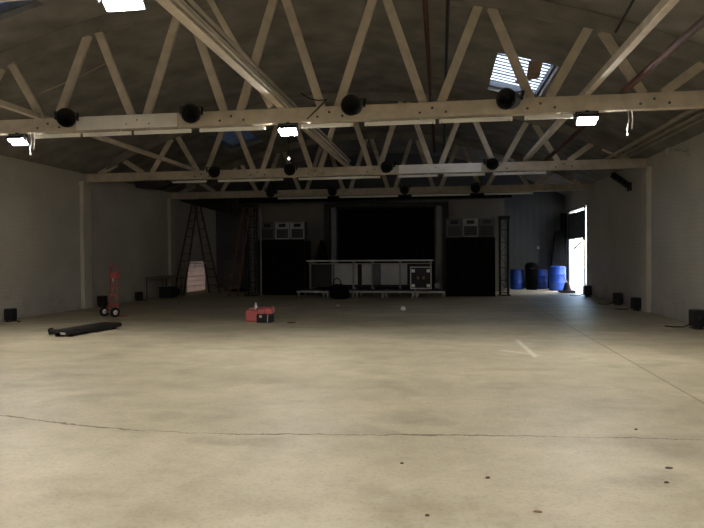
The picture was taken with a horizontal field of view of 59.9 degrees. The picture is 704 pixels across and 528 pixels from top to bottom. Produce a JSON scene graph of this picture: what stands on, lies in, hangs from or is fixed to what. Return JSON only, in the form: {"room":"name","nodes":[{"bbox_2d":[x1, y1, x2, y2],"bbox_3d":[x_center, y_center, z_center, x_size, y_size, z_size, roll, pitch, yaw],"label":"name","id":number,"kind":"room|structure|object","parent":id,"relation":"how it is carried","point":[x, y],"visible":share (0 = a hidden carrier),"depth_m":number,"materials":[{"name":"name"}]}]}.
{"room":"entertainment venue","nodes":[
{"label":"entertainment venue","id":0,"kind":"room"},
{"bbox_2d":[0,155,216,321],"bbox_3d":[-9.279,-0.549,10.892,0.300,4.050,37.500,0,1,8],"label":"wall","id":1,"kind":"structure","parent":0,"point":[40,256],"depth_m":17.63,"materials":[{"name":"white paint"}]},
{"bbox_2d":[79,181,92,308],"bbox_3d":[-7.962,-0.561,18.341,0.160,3.790,0.500,0,1,8],"label":"trim","id":2,"kind":"structure","parent":1,"relation":"attached to","point":[85,187],"depth_m":18.24,"materials":[{"name":"beige paint"}]},
{"bbox_2d":[86,91,646,182],"bbox_3d":[-0.123,-3.676,17.309,15.960,2.340,0.187,0,1,8],"label":"roof truss","id":3,"kind":"object","parent":2,"relation":"on","point":[608,147],"visible":0.85,"depth_m":17.16,"materials":[{"name":"beige paint"}]},
{"bbox_2d":[134,180,176,189],"bbox_3d":[-5.828,-2.349,18.169,1.150,0.280,0.440,0,1,8],"label":"duct","id":4,"kind":"object","parent":3,"relation":"hanging from","point":[150,185],"visible":0.98,"depth_m":17.98,"materials":[{"name":"black metal"}]},
{"bbox_2d":[206,166,219,177],"bbox_3d":[-4.044,-2.648,17.753,0.390,0.346,0.619,-1,1,-20],"label":"stage light","id":5,"kind":"object","parent":3,"relation":"attached to","point":[213,171],"visible":1,"depth_m":17.59,"materials":[{"name":"black metal"}]},
{"bbox_2d":[218,177,282,181],"bbox_3d":[-2.943,-2.441,17.686,1.940,0.101,0.060,0,1,8],"label":"strip light","id":6,"kind":"object","parent":3,"relation":"hanging from","point":[269,179],"visible":1,"depth_m":17.67,"materials":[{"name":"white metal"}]},
{"bbox_2d":[284,164,297,175],"bbox_3d":[-1.736,-2.659,17.396,0.390,0.346,0.619,0,1,3],"label":"stage light","id":7,"kind":"object","parent":3,"relation":"attached to","point":[289,169],"visible":1,"depth_m":17.23,"materials":[{"name":"black metal"}]},
{"bbox_2d":[298,175,379,179],"bbox_3d":[-0.370,-2.454,17.311,2.340,0.101,0.060,0,1,8],"label":"strip light","id":8,"kind":"object","parent":3,"relation":"hanging from","point":[363,176],"visible":1,"depth_m":17.29,"materials":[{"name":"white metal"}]},
{"bbox_2d":[381,161,395,172],"bbox_3d":[1.035,-2.672,16.995,0.390,0.346,0.619,0,1,20],"label":"stage light","id":9,"kind":"object","parent":3,"relation":"attached to","point":[386,166],"visible":0.99,"depth_m":16.84,"materials":[{"name":"black metal"}]},
{"bbox_2d":[398,173,437,177],"bbox_3d":[1.832,-2.464,16.991,1.090,0.101,0.060,0,1,8],"label":"strip light","id":10,"kind":"object","parent":3,"relation":"hanging from","point":[429,174],"visible":1,"depth_m":16.96,"materials":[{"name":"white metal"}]},
{"bbox_2d":[444,172,484,176],"bbox_3d":[3.084,-2.470,16.808,1.120,0.101,0.060,0,1,8],"label":"strip light","id":11,"kind":"object","parent":3,"relation":"hanging from","point":[476,173],"visible":1,"depth_m":16.77,"materials":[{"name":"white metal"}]},
{"bbox_2d":[483,158,498,169],"bbox_3d":[3.743,-2.685,16.601,0.390,0.346,0.619,0,1,-3],"label":"stage light","id":12,"kind":"object","parent":3,"relation":"attached to","point":[491,163],"visible":0.98,"depth_m":16.43,"materials":[{"name":"black metal"}]},
{"bbox_2d":[493,170,545,174],"bbox_3d":[4.553,-2.477,16.594,1.390,0.101,0.060,0,1,8],"label":"strip light","id":13,"kind":"object","parent":3,"relation":"hanging from","point":[535,172],"visible":1,"depth_m":16.59,"materials":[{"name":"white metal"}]},
{"bbox_2d":[91,187,99,306],"bbox_3d":[-7.933,-0.526,18.883,0.060,3.700,0.400,0,1,8],"label":"trim","id":14,"kind":"structure","parent":1,"relation":"attached to","point":[94,190],"depth_m":18.84,"materials":[{"name":"white paint"}]},
{"bbox_2d":[167,199,175,285],"bbox_3d":[-7.112,-0.670,24.178,0.160,3.790,0.500,0,1,8],"label":"trim","id":15,"kind":"structure","parent":1,"relation":"attached to","point":[171,202],"depth_m":24.03,"materials":[{"name":"beige paint"}]},
{"bbox_2d":[171,132,591,198],"bbox_3d":[0.719,-3.785,23.091,15.960,2.340,0.180,0,1,8],"label":"roof truss","id":16,"kind":"object","parent":15,"relation":"on","point":[575,185],"visible":0.84,"depth_m":22.97,"materials":[{"name":"beige paint"}]},
{"bbox_2d":[339,195,397,197],"bbox_3d":[0.620,-2.563,23.068,2.240,0.101,0.060,0,1,8],"label":"strip light","id":17,"kind":"object","parent":16,"relation":"hanging from","point":[375,195],"visible":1,"depth_m":23.05,"materials":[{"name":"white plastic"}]},
{"bbox_2d":[412,194,469,196],"bbox_3d":[3.292,-2.576,22.678,2.140,0.101,0.060,0,1,8],"label":"strip light","id":18,"kind":"object","parent":16,"relation":"hanging from","point":[423,194],"visible":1,"depth_m":22.65,"materials":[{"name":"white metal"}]},
{"bbox_2d":[187,260,206,291],"bbox_3d":[-6.867,0.500,26.858,0.100,1.350,2.250,0,1,8],"label":"door","id":19,"kind":"structure","parent":1,"relation":"in","point":[196,279],"depth_m":26.95,"materials":[{"name":"grey laminate"}]},
{"bbox_2d":[0,288,703,527],"bbox_3d":[-1.199,1.536,9.755,16.600,0.200,37.500,0,1,8],"label":"floor","id":20,"kind":"structure","parent":0,"point":[189,412],"depth_m":6.02,"materials":[{"name":"concrete"}]},
{"bbox_2d":[4,308,19,322],"bbox_3d":[-8.151,1.239,14.819,0.585,0.318,0.313,0,1,20],"label":"uplight","id":21,"kind":"object","parent":20,"relation":"on","point":[10,314],"visible":1,"depth_m":14.78,"materials":[{"name":"black plastic"}]},
{"bbox_2d":[48,322,121,335],"bbox_3d":[-5.712,1.354,12.768,0.895,0.125,1.585,0,1,18],"label":"flat dolly","id":22,"kind":"object","parent":20,"relation":"on","point":[70,331],"visible":1,"depth_m":12.47,"materials":[{"name":"black plastic"}]},
{"bbox_2d":[97,295,107,306],"bbox_3d":[-7.509,1.149,18.763,0.644,0.350,0.344,0,1,20],"label":"uplight","id":23,"kind":"object","parent":20,"relation":"on","point":[102,301],"visible":0.96,"depth_m":18.72,"materials":[{"name":"black plastic"}]},
{"bbox_2d":[99,265,128,316],"bbox_3d":[-6.187,0.690,15.921,0.590,1.348,0.544,0,1,38],"label":"hand truck","id":24,"kind":"object","parent":20,"relation":"on","point":[114,312],"visible":1,"depth_m":15.90,"materials":[{"name":"red metal"}]},
{"bbox_2d":[144,275,183,299],"bbox_3d":[-6.917,0.852,22.552,0.720,0.800,1.800,0,1,8],"label":"folding table","id":25,"kind":"object","parent":20,"relation":"on","point":[165,276],"visible":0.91,"depth_m":22.29,"materials":[{"name":"black metal"}]},
{"bbox_2d":[158,286,177,297],"bbox_3d":[-6.837,1.043,22.746,0.480,0.410,0.640,0,1,8],"label":"crate","id":26,"kind":"object","parent":20,"relation":"on","point":[168,291],"visible":0.95,"depth_m":22.47,"materials":[{"name":"plastic"}]},
{"bbox_2d":[176,204,220,294],"bbox_3d":[-6.274,-0.617,24.654,0.844,3.665,1.682,1,1,44],"label":"step ladder","id":27,"kind":"object","parent":20,"relation":"on","point":[195,206],"visible":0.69,"depth_m":24.61,"materials":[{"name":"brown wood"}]},
{"bbox_2d":[228,209,249,296],"bbox_3d":[-4.229,-0.424,22.883,0.863,3.310,0.214,-1,1,-14],"label":"ladder","id":28,"kind":"object","parent":20,"relation":"on","point":[242,216],"visible":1,"depth_m":22.88,"materials":[{"name":"metal"}]},
{"bbox_2d":[243,204,259,295],"bbox_3d":[-3.835,-0.534,23.290,0.520,3.500,0.460,0,1,8],"label":"tower","id":29,"kind":"object","parent":20,"relation":"on","point":[247,206],"visible":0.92,"depth_m":23.17,"materials":[{"name":"black metal"}]},
{"bbox_2d":[245,307,258,321],"bbox_3d":[-2.349,1.196,14.494,0.320,0.330,0.260,0,1,3],"label":"can","id":30,"kind":"object","parent":20,"relation":"on","point":[250,314],"visible":0.83,"depth_m":14.37,"materials":[{"name":"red plastic"}]},
{"bbox_2d":[259,209,261,295],"bbox_3d":[-3.438,-0.432,23.031,0.070,3.300,0.067,0,1,8],"label":"scaffold pole","id":31,"kind":"object","parent":20,"relation":"on","point":[259,209],"visible":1,"depth_m":23.02,"materials":[{"name":"grey metal"}]},
{"bbox_2d":[256,306,274,322],"bbox_3d":[-2.026,1.171,14.287,0.340,0.382,0.352,0,1,13],"label":"tool case","id":32,"kind":"object","parent":20,"relation":"on","point":[265,314],"visible":1,"depth_m":14.19,"materials":[{"name":"black plastic"}]},
{"bbox_2d":[256,313,273,322],"bbox_3d":[-2.028,1.262,14.277,0.340,0.200,0.280,0,1,13],"label":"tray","id":33,"kind":"object","parent":32,"relation":"on","point":[260,317],"depth_m":14.15,"materials":[{"name":"black plastic"}]},
{"bbox_2d":[258,239,311,294],"bbox_3d":[-2.641,0.112,24.144,1.850,2.160,1.290,0,1,8],"label":"speaker cabinet","id":34,"kind":"object","parent":20,"relation":"on","point":[285,268],"visible":0.94,"depth_m":23.53,"materials":[{"name":"black plastic"}]},
{"bbox_2d":[261,222,274,238],"bbox_3d":[-3.249,-1.290,23.934,0.560,0.660,0.527,0,1,8],"label":"speaker","id":35,"kind":"object","parent":34,"relation":"on","point":[267,228],"visible":0.75,"depth_m":23.69,"materials":[{"name":"black plastic"}]},
{"bbox_2d":[275,222,289,238],"bbox_3d":[-2.661,-1.293,23.849,0.560,0.660,0.527,0,1,8],"label":"speaker","id":36,"kind":"object","parent":34,"relation":"on","point":[282,229],"visible":0.94,"depth_m":23.61,"materials":[{"name":"grey plastic"}]},
{"bbox_2d":[290,222,306,238],"bbox_3d":[-2.072,-1.296,23.763,0.560,0.660,0.527,0,1,8],"label":"speaker","id":37,"kind":"object","parent":34,"relation":"on","point":[298,230],"visible":0.96,"depth_m":23.53,"materials":[{"name":"grey plastic"}]},
{"bbox_2d":[296,289,329,297],"bbox_3d":[-1.403,1.083,22.723,1.064,0.250,1.224,0,1,8],"label":"stage riser","id":38,"kind":"object","parent":20,"relation":"on","point":[302,290],"visible":0.88,"depth_m":22.27,"materials":[{"name":"black plastic"}]},
{"bbox_2d":[316,240,327,293],"bbox_3d":[-1.202,0.104,24.555,0.520,2.140,0.507,0,1,8],"label":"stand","id":39,"kind":"object","parent":20,"relation":"on","point":[321,252],"visible":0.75,"depth_m":24.39,"materials":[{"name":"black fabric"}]},
{"bbox_2d":[329,277,349,298],"bbox_3d":[-0.441,0.844,21.466,0.765,0.760,0.509,0,1,8],"label":"duffel bag","id":40,"kind":"object","parent":20,"relation":"on","point":[337,291],"visible":1,"depth_m":21.29,"materials":[{"name":"black fabric"}]},
{"bbox_2d":[306,260,433,295],"bbox_3d":[0.697,0.514,23.357,4.840,1.335,0.600,0,1,8],"label":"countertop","id":41,"kind":"structure","parent":20,"relation":"on","point":[353,274],"depth_m":23.25,"materials":[{"name":"white plastic"}]},
{"bbox_2d":[306,260,433,261],"bbox_3d":[0.692,-0.131,23.345,4.840,0.045,0.600,0,1,8],"label":"countertop","id":42,"kind":"structure","parent":41,"relation":"on","point":[306,260],"depth_m":23.10,"materials":[{"name":"white plastic"}]},
{"bbox_2d":[355,289,386,297],"bbox_3d":[0.714,1.073,22.415,1.064,0.250,1.224,0,1,8],"label":"stage riser","id":43,"kind":"object","parent":20,"relation":"on","point":[360,291],"visible":0.96,"depth_m":21.92,"materials":[{"name":"grey metal"}]},
{"bbox_2d":[324,201,448,288],"bbox_3d":[1.365,-0.657,24.653,5.020,3.620,0.240,0,1,8],"label":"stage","id":44,"kind":"object","parent":20,"relation":"on","point":[366,231],"visible":0.62,"depth_m":24.63,"materials":[{"name":"black fabric"}]},
{"bbox_2d":[385,289,415,297],"bbox_3d":[1.773,1.068,22.261,1.064,0.250,1.224,0,1,8],"label":"stage riser","id":45,"kind":"object","parent":20,"relation":"on","point":[389,291],"visible":0.94,"depth_m":21.77,"materials":[{"name":"grey metal"}]},
{"bbox_2d":[415,289,444,297],"bbox_3d":[2.832,1.063,22.106,1.064,0.250,1.224,0,1,8],"label":"stage riser","id":46,"kind":"object","parent":20,"relation":"on","point":[417,291],"visible":0.96,"depth_m":21.61,"materials":[{"name":"grey metal"}]},
{"bbox_2d":[410,266,431,289],"bbox_3d":[2.506,0.515,22.174,0.756,0.848,0.600,0,1,8],"label":"flight case","id":47,"kind":"object","parent":46,"relation":"on","point":[420,277],"visible":1,"depth_m":21.90,"materials":[{"name":"black plastic"}]},
{"bbox_2d":[445,237,494,296],"bbox_3d":[4.352,0.087,22.620,1.770,2.160,1.290,0,1,8],"label":"platform","id":48,"kind":"object","parent":20,"relation":"on","point":[469,261],"visible":0.99,"depth_m":22.00,"materials":[{"name":"black fabric"}]},
{"bbox_2d":[446,219,461,236],"bbox_3d":[3.744,-1.315,22.410,0.560,0.660,0.527,0,1,8],"label":"speaker","id":49,"kind":"object","parent":48,"relation":"on","point":[453,226],"visible":0.94,"depth_m":22.17,"materials":[{"name":"black plastic"}]},
{"bbox_2d":[462,218,477,236],"bbox_3d":[4.318,-1.317,22.327,0.560,0.660,0.527,0,1,8],"label":"speaker","id":50,"kind":"object","parent":48,"relation":"on","point":[469,226],"visible":0.96,"depth_m":22.09,"materials":[{"name":"black plastic"}]},
{"bbox_2d":[478,218,494,236],"bbox_3d":[4.892,-1.320,22.243,0.560,0.660,0.527,0,1,8],"label":"speaker","id":51,"kind":"object","parent":48,"relation":"on","point":[486,226],"visible":1,"depth_m":22.00,"materials":[{"name":"black plastic"}]},
{"bbox_2d":[497,216,510,295],"bbox_3d":[5.605,-0.305,22.526,0.460,2.930,0.460,0,1,8],"label":"tower","id":52,"kind":"object","parent":20,"relation":"on","point":[500,218],"visible":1,"depth_m":22.37,"materials":[{"name":"black metal"}]},
{"bbox_2d":[510,269,523,289],"bbox_3d":[7.085,0.651,26.270,0.598,0.863,0.598,-1,1,-13],"label":"barrel","id":53,"kind":"object","parent":20,"relation":"on","point":[516,275],"visible":0.97,"depth_m":26.03,"materials":[{"name":"blue plastic"}]},
{"bbox_2d":[525,262,537,289],"bbox_3d":[7.621,0.505,25.934,0.560,1.160,0.565,0,1,8],"label":"bin","id":54,"kind":"object","parent":20,"relation":"on","point":[531,269],"visible":1,"depth_m":25.73,"materials":[{"name":"plastic"}]},
{"bbox_2d":[537,269,547,288],"bbox_3d":[8.218,0.646,26.560,0.585,0.846,0.585,-1,1,-44],"label":"barrel","id":55,"kind":"object","parent":20,"relation":"on","point":[542,278],"visible":0.72,"depth_m":26.31,"materials":[{"name":"blue plastic"}]},
{"bbox_2d":[549,266,565,290],"bbox_3d":[8.493,0.587,25.255,0.696,1.006,0.696,-1,1,-35],"label":"barrel","id":56,"kind":"object","parent":20,"relation":"on","point":[556,273],"visible":0.91,"depth_m":24.97,"materials":[{"name":"blue plastic"}]},
{"bbox_2d":[551,229,566,279],"bbox_3d":[8.786,-0.199,25.938,0.630,2.550,0.335,0,1,8],"label":"tarp","id":57,"kind":"object","parent":20,"relation":"on","point":[558,258],"visible":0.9,"depth_m":25.84,"materials":[{"name":"fabric"}]},
{"bbox_2d":[558,276,575,292],"bbox_3d":[8.374,0.782,23.811,0.560,0.670,0.500,0,1,8],"label":"traffic cone","id":58,"kind":"object","parent":20,"relation":"on","point":[566,289],"visible":0.99,"depth_m":23.70,"materials":[{"name":"grey plastic"}]},
{"bbox_2d":[570,285,591,296],"bbox_3d":[8.171,0.955,21.817,0.732,0.398,0.392,0,1,20],"label":"uplight","id":59,"kind":"object","parent":20,"relation":"on","point":[587,289],"visible":1,"depth_m":21.61,"materials":[{"name":"black plastic"}]},
{"bbox_2d":[598,293,622,304],"bbox_3d":[7.718,1.037,18.242,0.673,0.366,0.360,0,1,20],"label":"uplight","id":60,"kind":"object","parent":20,"relation":"on","point":[617,297],"visible":1,"depth_m":18.05,"materials":[{"name":"black plastic"}]},
{"bbox_2d":[615,297,640,310],"bbox_3d":[7.495,1.077,16.576,0.644,0.350,0.344,0,1,20],"label":"uplight","id":61,"kind":"object","parent":20,"relation":"on","point":[635,301],"visible":1,"depth_m":16.40,"materials":[{"name":"black plastic"}]},
{"bbox_2d":[665,309,703,329],"bbox_3d":[6.881,1.127,12.608,0.732,0.398,0.392,0,1,20],"label":"uplight","id":62,"kind":"object","parent":20,"relation":"on","point":[696,316],"visible":1,"depth_m":12.41,"materials":[{"name":"black plastic"}]},
{"bbox_2d":[0,0,703,198],"bbox_3d":[-1.237,-3.662,9.663,16.600,2.420,37.500,0,1,8],"label":"ceiling","id":63,"kind":"structure","parent":0,"point":[329,28],"depth_m":13.39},
{"bbox_2d":[0,0,37,13],"bbox_3d":[-5.809,-4.224,8.650,1.365,0.513,2.880,0,1,8],"label":"window","id":64,"kind":"structure","parent":63,"relation":"attached to","point":[4,6],"depth_m":9.99,"materials":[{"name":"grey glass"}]},
{"bbox_2d":[0,57,118,107],"bbox_3d":[-6.503,-3.496,12.353,4.017,1.072,0.024,0,1,13],"label":"cable","id":65,"kind":"object","parent":63,"relation":"attached to","point":[117,57],"visible":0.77,"depth_m":12.19,"materials":[{"name":"metal"}]},
{"bbox_2d":[209,131,259,148],"bbox_3d":[-4.015,-4.455,20.968,1.365,0.513,2.780,0,1,8],"label":"window","id":66,"kind":"structure","parent":63,"relation":"attached to","point":[230,139],"depth_m":21.55,"materials":[{"name":"blue glass"}]},
{"bbox_2d":[239,193,511,202],"bbox_3d":[0.720,-2.525,23.404,10.500,0.170,0.081,0,1,8],"label":"drape","id":67,"kind":"object","parent":63,"relation":"hanging from","point":[481,195],"visible":0.76,"depth_m":23.38,"materials":[{"name":"black fabric"}]},
{"bbox_2d":[422,0,435,152],"bbox_3d":[1.318,-3.950,10.700,0.080,0.076,24.500,0,1,8],"label":"pipe","id":68,"kind":"object","parent":63,"relation":"attached to","point":[424,2],"visible":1,"depth_m":11.37,"materials":[{"name":"metal"}]},
{"bbox_2d":[443,0,449,150],"bbox_3d":[1.654,-3.901,10.652,0.060,0.057,24.500,0,1,8],"label":"conduit pipe","id":69,"kind":"object","parent":63,"relation":"attached to","point":[447,1],"visible":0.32,"depth_m":10.71,"materials":[{"name":"black metal"}]},
{"bbox_2d":[488,53,555,96],"bbox_3d":[3.790,-4.381,13.845,1.365,0.525,2.930,0,1,8],"label":"window","id":70,"kind":"structure","parent":63,"relation":"attached to","point":[537,73],"depth_m":14.02,"materials":[{"name":"white glass"}]},
{"bbox_2d":[250,199,504,290],"bbox_3d":[0.922,-0.735,25.600,10.650,3.750,0.150,0,1,8],"label":"wall","id":71,"kind":"structure","parent":0,"point":[311,213],"depth_m":25.78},
{"bbox_2d":[216,153,564,287],"bbox_3d":[1.457,-2.009,28.101,16.000,6.200,0.300,0,1,8],"label":"wall","id":72,"kind":"structure","parent":0,"point":[534,220],"depth_m":27.46,"materials":[{"name":"paint"}]},
{"bbox_2d":[565,132,703,322],"bbox_3d":[6.850,-0.627,8.542,0.300,4.050,37.500,0,1,8],"label":"wall","id":73,"kind":"structure","parent":0,"point":[613,213],"depth_m":15.52,"materials":[{"name":"white paint"}]},
{"bbox_2d":[560,213,566,259],"bbox_3d":[9.104,-0.567,26.264,0.290,3.230,0.108,0,1,8],"label":"curtain","id":74,"kind":"object","parent":73,"relation":"hanging from","point":[563,216],"visible":0.45,"depth_m":26.22,"materials":[{"name":"black fabric"}]},
{"bbox_2d":[568,206,585,284],"bbox_3d":[9.066,-0.573,24.599,0.055,3.340,3.390,0,1,8],"label":"door","id":75,"kind":"structure","parent":73,"relation":"in","point":[577,220],"depth_m":24.27,"materials":[{"name":"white metal"}]},
{"bbox_2d":[610,172,631,191],"bbox_3d":[7.750,-2.358,17.485,0.727,0.522,0.278,-1,1,-24],"label":"bracket","id":76,"kind":"object","parent":73,"relation":"attached to","point":[614,176],"visible":1,"depth_m":17.45,"materials":[{"name":"black metal"}]},
{"bbox_2d":[641,166,651,312],"bbox_3d":[7.732,-0.636,16.055,0.120,3.790,0.500,0,1,8],"label":"pillar","id":77,"kind":"structure","parent":73,"relation":"attached to","point":[646,171],"depth_m":15.89,"materials":[{"name":"beige paint"}]},
{"label":"outside","id":78,"kind":"structure","parent":0,"visible":0},
{"bbox_2d":[575,269,583,290],"bbox_3d":[27.522,0.994,30.376,34.300,0.230,52.000,0,1,8],"label":"ground","id":79,"kind":"structure","parent":78,"point":[579,273],"depth_m":35.39,"materials":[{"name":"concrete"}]},
{"bbox_3d":[-9.722,-0.334,6.251,0.160,3.790,0.500,0,1,8],"label":"trim","id":80,"kind":"structure","parent":0,"visible":0},
{"bbox_2d":[0,0,23,1],"bbox_3d":[-1.909,-3.446,5.045,15.960,2.340,0.180,0,1,8],"label":"roof truss","id":81,"kind":"object","parent":80,"relation":"on","point":[0,0],"visible":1,"depth_m":5.27,"materials":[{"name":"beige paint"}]},
{"bbox_2d":[98,0,147,11],"bbox_3d":[-1.881,-2.197,4.984,0.393,0.204,0.248,0,1,8],"label":"lamp","id":82,"kind":"object","parent":81,"relation":"hanging from","point":[110,5],"visible":1,"depth_m":5.01,"materials":[{"name":"white plastic"}]},
{"bbox_3d":[-8.951,-0.433,11.544,0.160,3.790,0.500,0,1,8],"label":"trim","id":83,"kind":"structure","parent":0,"visible":0},
{"bbox_2d":[0,0,703,135],"bbox_3d":[-1.139,-3.545,10.334,15.960,2.340,0.187,0,1,8],"label":"roof truss","id":84,"kind":"object","parent":83,"relation":"on","point":[605,26],"visible":0.94,"depth_m":10.13,"materials":[{"name":"beige paint"}]},
{"bbox_2d":[5,133,29,144],"bbox_3d":[-6.024,-2.259,11.024,0.342,0.204,0.248,0,1,8],"label":"lamp","id":85,"kind":"object","parent":84,"relation":"attached to","point":[16,139],"visible":1,"depth_m":10.99,"materials":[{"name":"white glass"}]},
{"bbox_2d":[9,139,27,144],"bbox_3d":[-6.024,-2.215,11.024,0.280,0.118,0.141,0,1,8],"label":"diffuser","id":86,"kind":"object","parent":85,"relation":"attached to","point":[14,141],"depth_m":11.02,"materials":[{"name":"white plastic"}]},
{"bbox_2d":[35,132,80,138],"bbox_3d":[-5.268,-2.304,10.912,0.890,0.101,0.060,0,1,8],"label":"strip light","id":87,"kind":"object","parent":84,"relation":"hanging from","point":[69,134],"visible":0.94,"depth_m":10.89,"materials":[{"name":"white plastic"}]},
{"bbox_2d":[54,108,78,126],"bbox_3d":[-5.035,-2.526,10.784,0.390,0.331,0.606,-1,1,-23],"label":"stage light","id":88,"kind":"object","parent":84,"relation":"attached to","point":[65,117],"visible":1,"depth_m":10.61,"materials":[{"name":"black metal"}]},
{"bbox_2d":[0,99,194,170],"bbox_3d":[-5.919,-2.613,8.848,0.090,0.100,18.701,0,1,8],"label":"roof beam","id":89,"kind":"structure","parent":84,"relation":"on","point":[4,104],"depth_m":13.43,"materials":[{"name":"beige paint"}]},
{"bbox_2d":[83,130,131,136],"bbox_3d":[-4.318,-2.309,10.773,0.910,0.101,0.060,0,1,8],"label":"strip light","id":90,"kind":"object","parent":84,"relation":"hanging from","point":[120,132],"visible":1,"depth_m":10.75,"materials":[{"name":"white plastic"}]},
{"bbox_2d":[134,127,190,134],"bbox_3d":[-3.294,-2.314,10.624,1.040,0.101,0.060,0,1,8],"label":"strip light","id":91,"kind":"object","parent":84,"relation":"hanging from","point":[170,131],"visible":1,"depth_m":10.61,"materials":[{"name":"white plastic"}]},
{"bbox_2d":[179,103,202,123],"bbox_3d":[-2.738,-2.524,10.426,0.390,0.353,0.625,-1,1,-12],"label":"stage light","id":92,"kind":"object","parent":84,"relation":"attached to","point":[190,113],"visible":1,"depth_m":10.26,"materials":[{"name":"black metal"}]},
{"bbox_2d":[200,124,265,132],"bbox_3d":[-2.042,-2.320,10.442,1.170,0.101,0.060,0,1,8],"label":"strip light","id":93,"kind":"object","parent":84,"relation":"hanging from","point":[248,128],"visible":1,"depth_m":10.42,"materials":[{"name":"white plastic"}]},
{"bbox_2d":[207,0,273,108],"bbox_3d":[-1.899,-3.584,10.286,1.171,1.973,0.050,0,1,8],"label":"diagonal brace","id":94,"kind":"object","parent":84,"relation":"attached to","point":[212,3],"visible":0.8,"depth_m":10.29,"materials":[{"name":"beige paint"}]},
{"bbox_2d":[156,0,348,166],"bbox_3d":[-1.496,-2.660,8.203,0.150,0.150,18.700,0,1,8],"label":"roof beam","id":95,"kind":"structure","parent":84,"relation":"on","point":[171,6],"depth_m":7.66,"materials":[{"name":"beige paint"}]},
{"bbox_2d":[186,0,350,161],"bbox_3d":[-1.407,-2.765,8.188,0.062,0.050,18.700,0,1,8],"label":"conduit pipe","id":96,"kind":"object","parent":95,"relation":"attached to","point":[192,3],"visible":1,"depth_m":8.10,"materials":[{"name":"metal"}]},
{"bbox_2d":[174,0,350,165],"bbox_3d":[-1.377,-2.610,8.187,0.054,0.042,18.700,0,1,8],"label":"conduit pipe","id":97,"kind":"object","parent":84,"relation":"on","point":[180,3],"visible":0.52,"depth_m":7.62,"materials":[{"name":"metal"}]},
{"bbox_2d":[277,122,298,135],"bbox_3d":[-1.077,-2.283,10.303,0.342,0.204,0.248,0,1,8],"label":"lamp","id":98,"kind":"object","parent":84,"relation":"attached to","point":[286,129],"visible":1,"depth_m":10.27,"materials":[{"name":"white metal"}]},
{"bbox_2d":[280,128,296,135],"bbox_3d":[-1.077,-2.239,10.303,0.280,0.118,0.141,0,1,8],"label":"diffuser","id":99,"kind":"object","parent":98,"relation":"attached to","point":[290,131],"depth_m":10.30,"materials":[{"name":"white plastic"}]},
{"bbox_2d":[301,121,352,128],"bbox_3d":[-0.419,-2.328,10.205,0.890,0.101,0.060,0,1,8],"label":"strip light","id":100,"kind":"object","parent":84,"relation":"hanging from","point":[326,125],"visible":1,"depth_m":10.18,"materials":[{"name":"white plastic"}]},
{"bbox_2d":[341,94,365,115],"bbox_3d":[0.046,-2.546,10.017,0.390,0.338,0.612,0,1,14],"label":"stage light","id":101,"kind":"object","parent":84,"relation":"attached to","point":[351,105],"visible":0.99,"depth_m":9.85,"materials":[{"name":"black metal"}]},
{"bbox_2d":[365,118,434,125],"bbox_3d":[0.783,-2.333,10.030,1.160,0.101,0.060,0,1,8],"label":"strip light","id":102,"kind":"object","parent":84,"relation":"hanging from","point":[429,121],"visible":1,"depth_m":10.01,"materials":[{"name":"white plastic"}]},
{"bbox_2d":[439,115,511,123],"bbox_3d":[1.990,-2.339,9.854,1.160,0.101,0.060,0,1,8],"label":"strip light","id":103,"kind":"object","parent":84,"relation":"hanging from","point":[481,119],"visible":1,"depth_m":9.83,"materials":[{"name":"white plastic"}]},
{"bbox_2d":[496,88,524,109],"bbox_3d":[2.551,-2.563,9.675,0.390,0.331,0.606,0,1,37],"label":"stage light","id":104,"kind":"object","parent":84,"relation":"attached to","point":[506,98],"visible":0.88,"depth_m":9.53,"materials":[{"name":"black metal"}]},
{"bbox_2d":[524,112,572,119],"bbox_3d":[3.119,-2.345,9.690,0.740,0.101,0.060,0,1,8],"label":"strip light","id":105,"kind":"object","parent":84,"relation":"hanging from","point":[559,116],"visible":1,"depth_m":9.67,"materials":[{"name":"white plastic"}]},
{"bbox_2d":[575,110,598,124],"bbox_3d":[3.693,-2.306,9.608,0.342,0.204,0.248,0,1,8],"label":"lamp","id":106,"kind":"object","parent":84,"relation":"attached to","point":[588,117],"visible":1,"depth_m":9.58,"materials":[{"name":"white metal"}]},
{"bbox_2d":[577,117,596,124],"bbox_3d":[3.693,-2.262,9.608,0.280,0.118,0.141,0,1,8],"label":"diffuser","id":107,"kind":"object","parent":106,"relation":"attached to","point":[581,120],"depth_m":9.61,"materials":[{"name":"white plastic"}]},
{"bbox_2d":[523,0,679,161],"bbox_3d":[3.383,-2.663,7.493,0.100,0.110,18.700,0,1,8],"label":"roof beam","id":108,"kind":"structure","parent":84,"relation":"on","point":[663,7],"depth_m":7.67,"materials":[{"name":"beige paint"}]},
{"bbox_2d":[544,15,703,160],"bbox_3d":[3.947,-2.671,7.410,0.100,0.095,18.700,0,1,8],"label":"pipe","id":109,"kind":"object","parent":84,"relation":"on","point":[699,23],"visible":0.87,"depth_m":8.13,"materials":[{"name":"metal"}]},
{"bbox_2d":[605,109,697,158],"bbox_3d":[5.954,-2.722,10.301,0.090,0.086,12.400,0,1,8],"label":"conduit pipe","id":110,"kind":"object","parent":84,"relation":"attached to","point":[689,111],"visible":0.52,"depth_m":12.65,"materials":[{"name":"metal"}]},
{"bbox_2d":[615,109,703,158],"bbox_3d":[6.192,-2.713,10.266,0.070,0.067,12.400,0,1,8],"label":"conduit pipe","id":111,"kind":"object","parent":84,"relation":"on","point":[696,115],"visible":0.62,"depth_m":12.80,"materials":[{"name":"metal"}]},
{"bbox_2d":[625,116,703,158],"bbox_3d":[6.410,-2.709,10.235,0.060,0.057,12.400,0,1,8],"label":"conduit pipe","id":112,"kind":"object","parent":84,"relation":"on","point":[701,118],"visible":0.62,"depth_m":13.12,"materials":[{"name":"metal"}]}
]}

